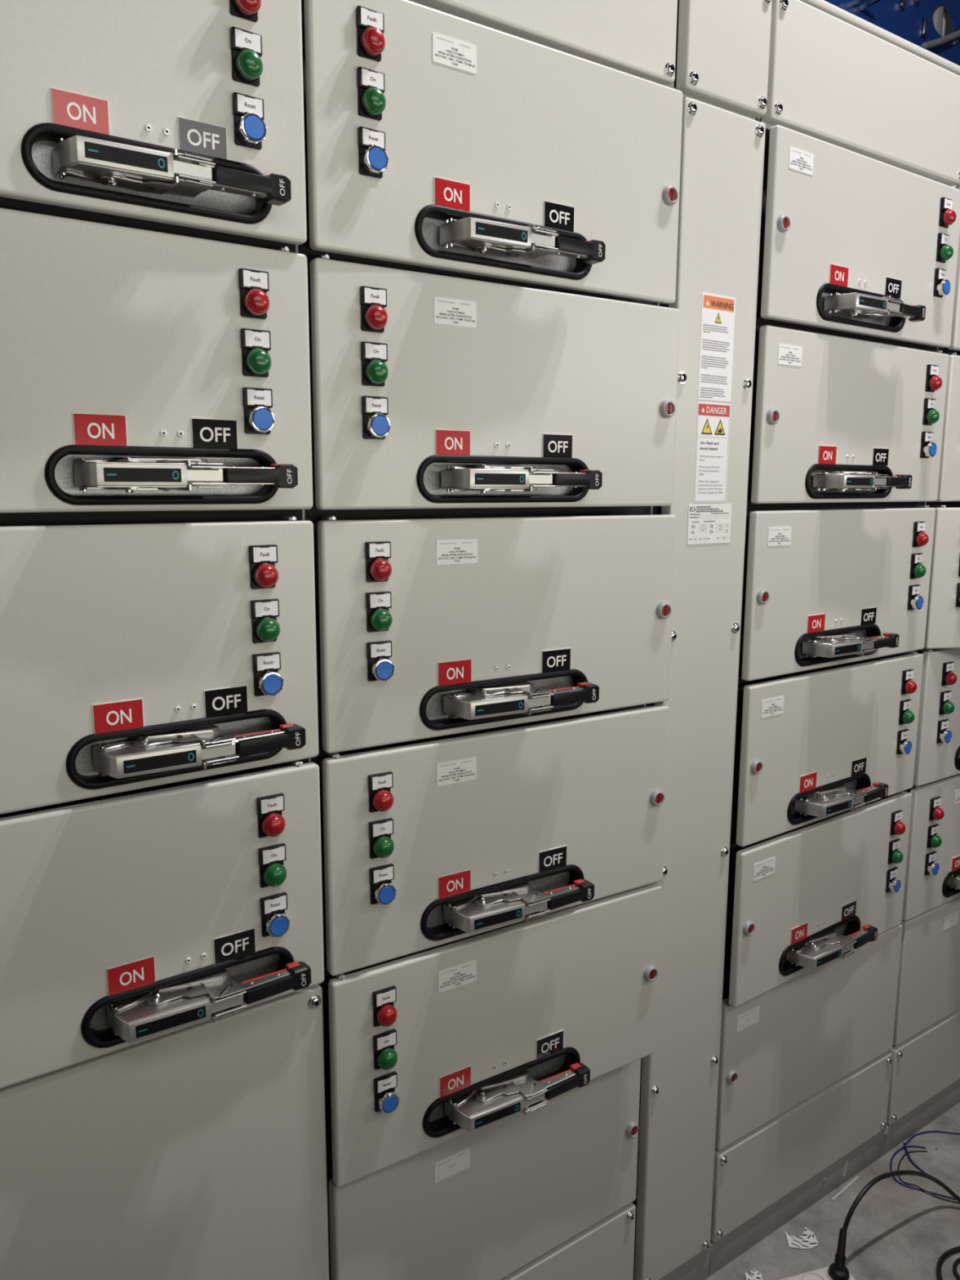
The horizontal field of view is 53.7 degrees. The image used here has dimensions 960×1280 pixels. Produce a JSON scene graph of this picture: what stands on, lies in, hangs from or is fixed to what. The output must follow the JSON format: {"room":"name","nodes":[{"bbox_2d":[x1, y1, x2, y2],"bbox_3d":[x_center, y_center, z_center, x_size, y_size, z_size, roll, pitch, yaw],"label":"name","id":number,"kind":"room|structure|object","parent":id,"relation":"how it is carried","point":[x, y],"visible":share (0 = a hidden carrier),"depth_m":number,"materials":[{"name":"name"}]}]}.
{"room":"electrical room","nodes":[
{"label":"electrical room","id":0,"kind":"room"},
{"bbox_2d":[704,1102,959,1279],"bbox_3d":[0.602,1.231,1.961,15.000,0.001,12.000,-6,11,-35],"label":"floor","id":1,"kind":"structure","parent":0,"point":[881,1250],"depth_m":1.99,"materials":[{"name":"concrete"}]},
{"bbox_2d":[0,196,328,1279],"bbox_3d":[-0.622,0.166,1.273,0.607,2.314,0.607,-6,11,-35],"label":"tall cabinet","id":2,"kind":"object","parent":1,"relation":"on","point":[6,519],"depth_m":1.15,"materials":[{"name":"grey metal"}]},
{"bbox_2d":[0,0,306,244],"bbox_3d":[-0.428,-0.573,0.883,0.586,0.299,0.077,-6,11,-35],"label":"switchgear panel door","id":3,"kind":"object","parent":2,"relation":"attached to","point":[189,113],"visible":1,"depth_m":0.97,"materials":[{"name":"grey metal"}]},
{"bbox_2d":[229,0,261,22],"bbox_3d":[-0.244,-0.684,0.996,0.034,0.051,0.022,-6,11,-35],"label":"lamp","id":4,"kind":"object","parent":3,"relation":"attached to","point":[240,11],"depth_m":1.00,"materials":[{"name":"red plastic"}]},
{"bbox_2d":[230,26,262,86],"bbox_3d":[-0.244,-0.621,1.007,0.034,0.051,0.022,-6,11,-35],"label":"lamp","id":5,"kind":"object","parent":3,"relation":"attached to","point":[246,42],"depth_m":1.01,"materials":[{"name":"green plastic"}]},
{"bbox_2d":[0,208,312,512],"bbox_3d":[-0.434,-0.276,0.944,0.586,0.296,0.077,-6,11,-34],"label":"switchgear panel door","id":6,"kind":"object","parent":2,"relation":"attached to","point":[141,370],"visible":1,"depth_m":1.01,"materials":[{"name":"grey metal"}]},
{"bbox_2d":[238,267,269,319],"bbox_3d":[-0.248,-0.386,1.055,0.034,0.051,0.022,-6,11,-35],"label":"lamp","id":7,"kind":"object","parent":6,"relation":"attached to","point":[253,282],"depth_m":1.05,"materials":[{"name":"red plastic"}]},
{"bbox_2d":[240,328,271,377],"bbox_3d":[-0.248,-0.323,1.065,0.034,0.051,0.022,-6,11,-35],"label":"lamp","id":8,"kind":"object","parent":6,"relation":"attached to","point":[255,343],"depth_m":1.06,"materials":[{"name":"green plastic"}]},
{"bbox_2d":[0,516,318,813],"bbox_3d":[-0.431,0.027,0.986,0.586,0.299,0.077,-7,12,-36],"label":"switchgear panel door","id":9,"kind":"object","parent":2,"relation":"attached to","point":[141,655],"visible":1,"depth_m":1.04,"materials":[{"name":"grey metal"}]},
{"bbox_2d":[248,544,278,589],"bbox_3d":[-0.248,-0.084,1.102,0.034,0.051,0.022,-6,11,-35],"label":"lamp","id":10,"kind":"object","parent":9,"relation":"attached to","point":[263,558],"depth_m":1.10,"materials":[{"name":"red plastic"}]},
{"bbox_2d":[250,598,279,643],"bbox_3d":[-0.248,-0.021,1.112,0.034,0.051,0.022,-6,11,-35],"label":"lamp","id":11,"kind":"object","parent":9,"relation":"attached to","point":[264,612],"depth_m":1.11,"materials":[{"name":"green plastic"}]},
{"bbox_2d":[0,760,324,1088],"bbox_3d":[-0.433,0.325,1.030,0.586,0.299,0.077,-6,11,-35],"label":"switchgear panel door","id":12,"kind":"object","parent":2,"relation":"attached to","point":[126,921],"visible":1,"depth_m":1.08,"materials":[{"name":"grey metal"}]},
{"bbox_2d":[256,792,285,838],"bbox_3d":[-0.248,0.214,1.143,0.034,0.051,0.022,-6,11,-35],"label":"lamp","id":13,"kind":"object","parent":12,"relation":"attached to","point":[270,806],"depth_m":1.14,"materials":[{"name":"red plastic"}]},
{"bbox_2d":[258,843,286,888],"bbox_3d":[-0.249,0.277,1.153,0.034,0.051,0.022,-6,11,-35],"label":"lamp","id":14,"kind":"object","parent":12,"relation":"attached to","point":[272,856],"depth_m":1.15,"materials":[{"name":"green plastic"}]},
{"bbox_2d":[297,0,677,1279],"bbox_3d":[-0.127,0.112,1.619,0.606,2.314,0.607,-6,11,-35],"label":"tall cabinet","id":15,"kind":"object","parent":1,"relation":"on","point":[313,514],"depth_m":1.32,"materials":[{"name":"grey metal"}]},
{"bbox_2d":[328,1058,640,1279],"bbox_3d":[0.037,0.876,1.503,0.588,0.300,0.029,-6,11,-35],"label":"panel","id":16,"kind":"object","parent":15,"relation":"attached to","point":[486,1202],"visible":0.94,"depth_m":1.49,"materials":[{"name":"grey metal"}]},
{"bbox_2d":[303,0,683,304],"bbox_3d":[0.058,-0.625,1.224,0.586,0.299,0.074,-6,11,-33],"label":"switchgear panel door","id":17,"kind":"object","parent":15,"relation":"attached to","point":[436,139],"visible":1,"depth_m":1.20,"materials":[{"name":"grey metal"}]},
{"bbox_2d":[355,5,385,62],"bbox_3d":[-0.122,-0.696,1.086,0.034,0.051,0.022,-6,11,-35],"label":"lamp","id":18,"kind":"object","parent":17,"relation":"attached to","point":[370,20],"depth_m":1.09,"materials":[{"name":"red plastic"}]},
{"bbox_2d":[356,66,386,120],"bbox_3d":[-0.122,-0.633,1.096,0.034,0.051,0.022,-6,11,-35],"label":"lamp","id":19,"kind":"object","parent":17,"relation":"attached to","point":[371,80],"depth_m":1.10,"materials":[{"name":"green plastic"}]},
{"bbox_2d":[328,882,662,1186],"bbox_3d":[0.058,0.573,1.415,0.586,0.305,0.076,-6,11,-32],"label":"switchgear panel door","id":20,"kind":"object","parent":15,"relation":"attached to","point":[431,1048],"visible":1,"depth_m":1.39,"materials":[{"name":"grey metal"}]},
{"bbox_2d":[372,985,397,1026],"bbox_3d":[-0.125,0.498,1.281,0.034,0.051,0.023,-6,11,-35],"label":"lamp","id":21,"kind":"object","parent":20,"relation":"attached to","point":[384,997],"depth_m":1.28,"materials":[{"name":"red plastic"}]},
{"bbox_2d":[373,1028,397,1070],"bbox_3d":[-0.125,0.561,1.291,0.034,0.051,0.023,-6,11,-35],"label":"lamp","id":22,"kind":"object","parent":20,"relation":"attached to","point":[384,1040],"depth_m":1.29,"materials":[{"name":"green plastic"}]},
{"bbox_2d":[310,254,679,510],"bbox_3d":[0.058,-0.327,1.275,0.586,0.296,0.077,-6,11,-33],"label":"switchgear panel door","id":23,"kind":"object","parent":15,"relation":"attached to","point":[430,391],"visible":1,"depth_m":1.25,"materials":[{"name":"grey metal"}]},
{"bbox_2d":[360,285,387,333],"bbox_3d":[-0.124,-0.398,1.141,0.034,0.051,0.023,-6,11,-35],"label":"lamp","id":24,"kind":"object","parent":23,"relation":"attached to","point":[373,299],"depth_m":1.14,"materials":[{"name":"red plastic"}]},
{"bbox_2d":[360,341,388,386],"bbox_3d":[-0.124,-0.335,1.151,0.034,0.051,0.023,-6,11,-35],"label":"lamp","id":25,"kind":"object","parent":23,"relation":"attached to","point":[374,354],"depth_m":1.15,"materials":[{"name":"green plastic"}]},
{"bbox_2d":[322,704,669,975],"bbox_3d":[0.059,0.273,1.367,0.586,0.299,0.075,-5,11,-30],"label":"switchgear panel door","id":26,"kind":"object","parent":15,"relation":"attached to","point":[427,845],"visible":1,"depth_m":1.34,"materials":[{"name":"grey metal"}]},
{"bbox_2d":[368,771,393,812],"bbox_3d":[-0.126,0.200,1.237,0.034,0.051,0.023,-6,11,-35],"label":"lamp","id":27,"kind":"object","parent":26,"relation":"attached to","point":[380,784],"depth_m":1.23,"materials":[{"name":"red plastic"}]},
{"bbox_2d":[368,817,394,858],"bbox_3d":[-0.126,0.263,1.247,0.034,0.051,0.023,-6,11,-35],"label":"lamp","id":28,"kind":"object","parent":26,"relation":"attached to","point":[381,830],"depth_m":1.24,"materials":[{"name":"green plastic"}]},
{"bbox_2d":[317,514,675,753],"bbox_3d":[0.060,-0.025,1.324,0.586,0.299,0.074,-5,11,-30],"label":"switchgear panel door","id":29,"kind":"object","parent":15,"relation":"attached to","point":[429,628],"visible":1,"depth_m":1.30,"materials":[{"name":"grey metal"}]},
{"bbox_2d":[364,541,391,582],"bbox_3d":[-0.124,-0.098,1.194,0.034,0.051,0.023,-6,11,-35],"label":"lamp","id":30,"kind":"object","parent":29,"relation":"attached to","point":[378,554],"depth_m":1.19,"materials":[{"name":"red plastic"}]},
{"bbox_2d":[365,591,391,632],"bbox_3d":[-0.125,-0.035,1.204,0.034,0.051,0.023,-6,11,-35],"label":"lamp","id":31,"kind":"object","parent":29,"relation":"attached to","point":[378,603],"depth_m":1.20,"materials":[{"name":"green plastic"}]},
{"bbox_2d":[631,0,772,1279],"bbox_3d":[0.203,0.075,1.849,0.203,2.314,0.607,-6,11,-35],"label":"tall cabinet","id":32,"kind":"object","parent":1,"relation":"on","point":[697,1268],"depth_m":1.45,"materials":[{"name":"grey metal"}]},
{"bbox_2d":[634,97,765,1279],"bbox_3d":[0.373,0.184,1.629,0.186,2.027,0.027,-6,11,-35],"label":"panel","id":33,"kind":"object","parent":32,"relation":"attached to","point":[722,166],"visible":0.98,"depth_m":1.60,"materials":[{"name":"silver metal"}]},
{"bbox_2d":[745,1269,762,1279],"bbox_3d":[0.535,1.245,1.855,0.032,0.005,0.033,1,9,5],"label":"paper scrap","id":34,"kind":"object","parent":1,"relation":"on","point":[755,1275],"visible":1,"depth_m":1.86,"materials":[{"name":"white paper"}]},
{"bbox_2d":[785,1227,817,1248],"bbox_3d":[0.660,1.230,1.949,0.070,0.007,0.046,-2,10,-14],"label":"paper scrap","id":35,"kind":"object","parent":1,"relation":"on","point":[808,1239],"visible":1,"depth_m":1.95,"materials":[{"name":"white paper"}]},
{"bbox_2d":[779,1266,855,1279],"bbox_3d":[0.564,1.239,1.783,0.312,0.038,0.056,-3,10,-17],"label":"power strip","id":36,"kind":"object","parent":1,"relation":"on","point":[822,1273],"visible":0.65,"depth_m":1.81,"materials":[{"name":"grey plastic"}]},
{"bbox_2d":[801,1271,824,1279],"bbox_3d":[0.634,1.222,1.802,0.045,0.010,0.045,-3,10,-17],"label":"socket","id":37,"kind":"object","parent":36,"relation":"attached to","point":[808,1275],"depth_m":1.82,"materials":[{"name":"grey plastic"}]},
{"bbox_2d":[826,1266,851,1279],"bbox_3d":[0.687,1.220,1.817,0.045,0.010,0.045,-3,10,-17],"label":"socket","id":38,"kind":"object","parent":36,"relation":"attached to","point":[828,1277],"depth_m":1.81,"materials":[{"name":"grey plastic"}]},
{"bbox_2d":[708,0,959,1275],"bbox_3d":[0.530,0.040,2.078,0.598,2.314,0.607,-6,11,-35],"label":"tall cabinet","id":39,"kind":"object","parent":1,"relation":"on","point":[724,1251],"depth_m":1.76,"materials":[{"name":"grey metal"}]},
{"bbox_2d":[715,924,902,1150],"bbox_3d":[0.694,0.804,1.962,0.586,0.300,0.029,-6,11,-35],"label":"panel","id":40,"kind":"object","parent":39,"relation":"attached to","point":[791,1042],"visible":0.97,"depth_m":1.93,"materials":[{"name":"grey metal"}]},
{"bbox_2d":[728,791,911,1007],"bbox_3d":[0.706,0.502,1.886,0.576,0.305,0.076,-7,12,-38],"label":"switchgear panel door","id":41,"kind":"object","parent":39,"relation":"attached to","point":[805,898],"visible":1,"depth_m":1.85,"materials":[{"name":"grey metal"}]},
{"bbox_2d":[888,838,903,864],"bbox_3d":[0.885,0.451,2.012,0.034,0.051,0.023,-6,11,-35],"label":"lamp","id":42,"kind":"object","parent":41,"relation":"attached to","point":[895,856],"depth_m":2.01,"materials":[{"name":"green plastic"}]},
{"bbox_2d":[889,809,905,835],"bbox_3d":[0.885,0.388,2.002,0.034,0.051,0.023,-6,11,-35],"label":"lamp","id":43,"kind":"object","parent":41,"relation":"attached to","point":[897,828],"depth_m":2.00,"materials":[{"name":"red plastic"}]},
{"bbox_2d":[736,651,923,846],"bbox_3d":[0.708,0.199,1.838,0.576,0.299,0.076,-7,12,-38],"label":"switchgear panel door","id":44,"kind":"object","parent":39,"relation":"attached to","point":[815,746],"visible":1,"depth_m":1.80,"materials":[{"name":"grey metal"}]},
{"bbox_2d":[898,698,914,724],"bbox_3d":[0.887,0.151,1.964,0.034,0.051,0.023,-6,11,-35],"label":"lamp","id":45,"kind":"object","parent":44,"relation":"attached to","point":[906,717],"depth_m":1.96,"materials":[{"name":"green plastic"}]},
{"bbox_2d":[901,668,916,694],"bbox_3d":[0.887,0.088,1.954,0.034,0.051,0.023,-6,11,-35],"label":"lamp","id":46,"kind":"object","parent":44,"relation":"attached to","point":[908,686],"depth_m":1.95,"materials":[{"name":"red plastic"}]},
{"bbox_2d":[741,505,935,680],"bbox_3d":[0.706,-0.101,1.789,0.576,0.299,0.076,-7,12,-37],"label":"switchgear panel door","id":47,"kind":"object","parent":39,"relation":"attached to","point":[825,588],"visible":1,"depth_m":1.76,"materials":[{"name":"grey metal"}]},
{"bbox_2d":[909,553,926,578],"bbox_3d":[0.887,-0.148,1.913,0.034,0.051,0.022,-6,11,-35],"label":"lamp","id":48,"kind":"object","parent":47,"relation":"attached to","point":[917,569],"depth_m":1.91,"materials":[{"name":"green plastic"}]},
{"bbox_2d":[912,521,928,546],"bbox_3d":[0.887,-0.211,1.903,0.034,0.051,0.022,-6,11,-35],"label":"lamp","id":49,"kind":"object","parent":47,"relation":"attached to","point":[920,539],"depth_m":1.90,"materials":[{"name":"red plastic"}]},
{"bbox_2d":[842,1159,848,1176],"bbox_3d":[0.811,1.172,2.106,0.017,0.040,0.001,-6,11,-35],"label":"scrap","id":50,"kind":"object","parent":39,"relation":"attached to","point":[846,1161],"visible":1,"depth_m":2.10,"materials":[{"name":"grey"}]},
{"bbox_2d":[751,324,948,503],"bbox_3d":[0.709,-0.402,1.743,0.576,0.296,0.077,-6,11,-36],"label":"switchgear panel door","id":51,"kind":"object","parent":39,"relation":"attached to","point":[838,420],"visible":1,"depth_m":1.71,"materials":[{"name":"grey metal"}]},
{"bbox_2d":[922,398,939,425],"bbox_3d":[0.891,-0.449,1.866,0.034,0.051,0.022,-6,11,-35],"label":"lamp","id":52,"kind":"object","parent":51,"relation":"attached to","point":[931,415],"depth_m":1.86,"materials":[{"name":"green plastic"}]},
{"bbox_2d":[924,364,942,392],"bbox_3d":[0.891,-0.512,1.856,0.034,0.051,0.022,-6,11,-35],"label":"lamp","id":53,"kind":"object","parent":51,"relation":"attached to","point":[933,382],"depth_m":1.85,"materials":[{"name":"red plastic"}]},
{"bbox_2d":[760,124,959,348],"bbox_3d":[0.710,-0.702,1.689,0.576,0.299,0.077,-6,11,-36],"label":"switchgear panel door","id":54,"kind":"object","parent":39,"relation":"attached to","point":[855,242],"visible":1,"depth_m":1.66,"materials":[{"name":"grey metal"}]},
{"bbox_2d":[936,232,953,262],"bbox_3d":[0.891,-0.750,1.812,0.034,0.051,0.022,-6,11,-35],"label":"lamp","id":55,"kind":"object","parent":54,"relation":"attached to","point":[944,251],"depth_m":1.81,"materials":[{"name":"green plastic"}]},
{"bbox_2d":[938,196,956,228],"bbox_3d":[0.891,-0.812,1.802,0.034,0.051,0.022,-6,11,-35],"label":"lamp","id":56,"kind":"object","parent":54,"relation":"attached to","point":[947,215],"depth_m":1.80,"materials":[{"name":"red plastic"}]},
{"bbox_2d":[831,1175,859,1200],"bbox_3d":[0.806,1.209,2.094,0.111,0.001,0.004,-7,12,-39],"label":"cable tie","id":57,"kind":"object","parent":1,"relation":"on","point":[857,1176],"visible":1,"depth_m":2.09,"materials":[{"name":"grey plastic"}]},
{"bbox_2d":[824,0,959,66],"bbox_3d":[1.372,-2.481,3.605,4.000,1.600,0.360,-6,11,-35],"label":"steel frame","id":58,"kind":"object","parent":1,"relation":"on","point":[922,23],"visible":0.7,"depth_m":3.77,"materials":[{"name":"blue metal"}]},
{"bbox_2d":[828,1170,959,1279],"bbox_3d":[0.896,1.160,1.885,0.289,0.166,0.406,7,11,35],"label":"cable","id":59,"kind":"object","parent":1,"relation":"on","point":[837,1270],"visible":1,"depth_m":1.86,"materials":[{"name":"black plastic"}]},
{"bbox_2d":[902,1142,927,1173],"bbox_3d":[0.996,1.193,2.177,0.019,0.008,0.110,-1,9,-8],"label":"wire","id":60,"kind":"object","parent":1,"relation":"on","point":[904,1143],"visible":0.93,"depth_m":2.18,"materials":[{"name":"blue"}]},
{"bbox_2d":[884,185,959,1154],"bbox_3d":[1.017,-0.014,2.419,0.597,2.314,0.607,-6,11,-35],"label":"tall cabinet","id":61,"kind":"object","parent":1,"relation":"on","point":[925,1113],"depth_m":2.25,"materials":[{"name":"grey metal"}]},
{"bbox_2d":[893,897,959,1045],"bbox_3d":[1.182,0.750,2.304,0.586,0.300,0.029,-6,11,-35],"label":"blank cabinet panel","id":62,"kind":"object","parent":61,"relation":"attached to","point":[928,988],"visible":0.96,"depth_m":2.19,"materials":[{"name":"grey metal"}]},
{"bbox_2d":[902,774,959,920],"bbox_3d":[1.188,0.448,2.229,0.586,0.305,0.074,-6,11,-33],"label":"switchgear panel door","id":63,"kind":"object","parent":61,"relation":"attached to","point":[932,875],"visible":1,"depth_m":2.11,"materials":[{"name":"grey metal"}]},
{"bbox_2d":[926,823,942,848],"bbox_3d":[1.010,0.437,2.101,0.034,0.051,0.022,-6,11,-35],"label":"lamp","id":64,"kind":"object","parent":63,"relation":"attached to","point":[933,839],"depth_m":2.10,"materials":[{"name":"green plastic"}]},
{"bbox_2d":[928,795,944,820],"bbox_3d":[1.010,0.374,2.091,0.034,0.051,0.022,-6,11,-35],"label":"lamp","id":65,"kind":"object","parent":63,"relation":"attached to","point":[935,812],"depth_m":2.09,"materials":[{"name":"red plastic"}]},
{"bbox_2d":[912,648,959,786],"bbox_3d":[1.190,0.145,2.176,0.586,0.299,0.075,-6,11,-33],"label":"switchgear panel door","id":66,"kind":"object","parent":61,"relation":"attached to","point":[937,755],"visible":0.98,"depth_m":2.05,"materials":[{"name":"grey metal"}]},
{"bbox_2d":[938,690,954,715],"bbox_3d":[1.011,0.137,2.048,0.034,0.051,0.022,-6,11,-35],"label":"lamp","id":67,"kind":"object","parent":66,"relation":"attached to","point":[946,707],"depth_m":2.04,"materials":[{"name":"green plastic"}]},
{"bbox_2d":[941,661,956,685],"bbox_3d":[1.012,0.074,2.038,0.034,0.051,0.022,-6,11,-35],"label":"lamp","id":68,"kind":"object","parent":66,"relation":"attached to","point":[948,677],"depth_m":2.03,"materials":[{"name":"red plastic"}]},
{"bbox_2d":[924,505,959,648],"bbox_3d":[1.228,-0.133,2.005,0.586,0.299,0.074,-1,9,-8],"label":"switchgear panel door","id":69,"kind":"object","parent":61,"relation":"attached to","point":[943,617],"visible":0.98,"depth_m":1.97,"materials":[{"name":"grey metal"}]},
{"bbox_2d":[936,352,959,501],"bbox_3d":[1.198,-0.453,2.066,0.586,0.296,0.075,-5,11,-30],"label":"switchgear panel door","id":70,"kind":"object","parent":61,"relation":"attached to","point":[948,487],"visible":0.8,"depth_m":1.94,"materials":[{"name":"grey metal"}]},
{"bbox_2d":[947,233,959,351],"bbox_3d":[1.198,-0.753,2.022,0.586,0.299,0.077,-6,11,-33],"label":"switchgear panel door","id":71,"kind":"object","parent":61,"relation":"attached to","point":[955,335],"visible":0.69,"depth_m":1.89,"materials":[{"name":"grey metal"}]},
{"bbox_2d":[889,1145,955,1199],"bbox_3d":[1.034,1.208,2.101,0.159,0.004,0.255,-6,11,-35],"label":"wire","id":72,"kind":"object","parent":1,"relation":"on","point":[907,1146],"visible":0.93,"depth_m":2.12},
{"bbox_2d":[897,1150,959,1204],"bbox_3d":[1.048,1.210,2.083,0.141,0.007,0.268,-6,11,-35],"label":"wire","id":73,"kind":"object","parent":1,"relation":"on","point":[905,1153],"visible":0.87,"depth_m":2.10,"materials":[{"name":"black"}]},
{"bbox_2d":[905,1130,959,1145],"bbox_3d":[1.113,1.181,2.265,0.231,0.004,0.036,-1,9,-8],"label":"wire","id":74,"kind":"object","parent":1,"relation":"on","point":[927,1131],"visible":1,"depth_m":2.27,"materials":[{"name":"blue"}]},
{"bbox_2d":[952,1257,959,1279],"bbox_3d":[1.048,1.239,1.899,0.248,0.007,0.108,-6,11,-35],"label":"cable","id":75,"kind":"object","parent":1,"relation":"on","point":[957,1261],"visible":1,"depth_m":1.87,"materials":[{"name":"black plastic"}]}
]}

